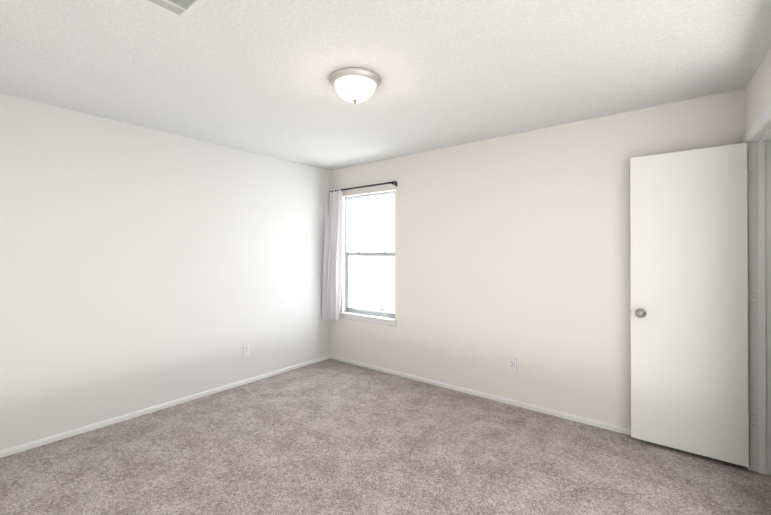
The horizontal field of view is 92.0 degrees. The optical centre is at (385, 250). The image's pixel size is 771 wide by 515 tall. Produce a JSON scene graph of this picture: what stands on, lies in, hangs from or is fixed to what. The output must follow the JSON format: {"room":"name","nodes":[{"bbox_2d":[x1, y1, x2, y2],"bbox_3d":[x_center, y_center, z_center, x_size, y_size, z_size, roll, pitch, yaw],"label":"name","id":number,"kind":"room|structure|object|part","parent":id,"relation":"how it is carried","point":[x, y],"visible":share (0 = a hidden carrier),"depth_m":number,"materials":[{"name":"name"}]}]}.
{"room":"empty bedroom","nodes":[
{"label":"empty bedroom","id":0,"kind":"room"},
{"bbox_2d":[0,94,329,450],"bbox_3d":[-1.959,0.170,3.397,0.140,2.440,4.093,0,0,38],"label":"wall","id":1,"kind":"structure","parent":0,"point":[141,267],"depth_m":3.13,"materials":[{"name":"white paint"}]},
{"bbox_2d":[0,355,329,457],"bbox_3d":[-1.900,1.368,3.342,0.013,0.044,3.750,0,0,38],"label":"baseboard","id":2,"kind":"structure","parent":1,"relation":"attached to","point":[114,420],"depth_m":3.13,"materials":[{"name":"white paint"}]},
{"bbox_2d":[243,344,249,355],"bbox_3d":[-1.456,1.042,3.904,0.010,0.117,0.072,0,0,38],"label":"electrical outlet","id":3,"kind":"object","parent":1,"relation":"attached to","point":[246,349],"visible":1,"depth_m":3.90,"materials":[{"name":"white plastic"}]},
{"bbox_2d":[0,358,770,514],"bbox_3d":[0.121,1.412,1.738,5.454,0.060,4.093,0,0,38],"label":"floor","id":4,"kind":"structure","parent":0,"point":[330,436],"depth_m":2.42,"materials":[{"name":"carpet"}]},
{"bbox_2d":[0,0,770,170],"bbox_3d":[0.121,-1.088,1.750,5.454,0.060,4.093,0,0,38],"label":"ceiling","id":5,"kind":"structure","parent":0,"point":[250,75],"depth_m":2.10,"materials":[{"name":"white paint"}]},
{"bbox_2d":[141,0,204,19],"bbox_3d":[-0.866,-1.054,1.495,0.335,0.012,0.245,0,0,38],"label":"ceiling vent","id":6,"kind":"object","parent":5,"relation":"in","point":[182,9],"visible":0.96,"depth_m":1.60,"materials":[{"name":"white metal"}]},
{"bbox_2d":[329,68,380,103],"bbox_3d":[-0.188,-0.981,2.307,0.324,0.149,0.324,0,0,38],"label":"ceiling light","id":7,"kind":"object","parent":5,"relation":"attached to","point":[355,85],"visible":1,"depth_m":2.22,"materials":[{"name":"white glass"}]},
{"bbox_3d":[-0.188,-0.979,2.307,0.262,0.096,0.262,0,0,38],"label":"lamp shade","id":8,"kind":"part","parent":7,"relation":"part of","materials":[{"name":"white glass"}]},
{"bbox_2d":[330,88,745,428],"bbox_3d":[1.406,0.169,3.248,5.314,2.440,0.140,0,0,38],"label":"wall","id":9,"kind":"structure","parent":0,"point":[517,246],"depth_m":3.29,"materials":[{"name":"white paint"}]},
{"bbox_2d":[322,181,396,326],"bbox_3d":[-0.286,0.041,4.479,1.096,1.648,0.310,0,0,38],"label":"window","id":10,"kind":"structure","parent":9,"relation":"in","point":[332,274],"depth_m":4.66,"materials":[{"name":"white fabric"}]},
{"bbox_3d":[-0.663,0.042,4.660,0.282,1.648,0.124,0,0,38],"label":"curtain panel","id":11,"kind":"part","parent":10,"relation":"part of","materials":[{"name":"fabric"}]},
{"bbox_3d":[-0.281,-0.744,4.452,1.048,0.058,0.082,0,0,38],"label":"curtain rod","id":12,"kind":"part","parent":10,"relation":"part of","materials":[{"name":"grey metal"}]},
{"bbox_3d":[-0.212,0.818,4.459,0.899,0.080,0.097,0,0,38],"label":"window sill","id":13,"kind":"part","parent":10,"relation":"part of","materials":[{"name":"white paint"}]},
{"bbox_2d":[330,355,630,434],"bbox_3d":[0.808,1.369,3.620,3.907,0.044,0.013,0,0,38],"label":"baseboard","id":14,"kind":"structure","parent":9,"relation":"attached to","point":[596,423],"depth_m":3.42,"materials":[{"name":"white paint"}]},
{"bbox_2d":[509,358,516,371],"bbox_3d":[1.145,1.030,3.355,0.072,0.117,0.010,0,0,38],"label":"electrical outlet","id":15,"kind":"object","parent":9,"relation":"attached to","point":[512,364],"visible":1,"depth_m":3.35,"materials":[{"name":"white plastic"}]},
{"bbox_2d":[746,49,770,131],"bbox_3d":[1.274,0.157,0.769,0.115,2.440,3.922,0,0,35],"label":"wall","id":16,"kind":"structure","parent":0,"point":[758,95],"depth_m":2.13,"materials":[{"name":"white paint"}]},
{"bbox_2d":[743,104,770,474],"bbox_3d":[2.163,0.319,2.068,0.133,2.128,0.745,0,0,35],"label":"door frame","id":17,"kind":"structure","parent":16,"relation":"attached to","point":[759,211],"depth_m":2.32,"materials":[{"name":"white paint"}]},
{"bbox_2d":[629,143,756,466],"bbox_3d":[2.046,0.340,2.519,0.666,2.032,0.172,0,0,38],"label":"door","id":18,"kind":"structure","parent":17,"relation":"attached to","point":[688,311],"depth_m":2.50,"materials":[{"name":"white paint"}]},
{"bbox_3d":[1.839,0.446,2.682,0.066,0.066,0.172,0,0,38],"label":"knob","id":19,"kind":"part","parent":18,"relation":"part of","materials":[{"name":"grey metal"}]},
{"bbox_3d":[2.296,0.302,2.334,0.044,1.622,0.039,0,0,38],"label":"door hinge","id":20,"kind":"part","parent":18,"relation":"part of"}
]}

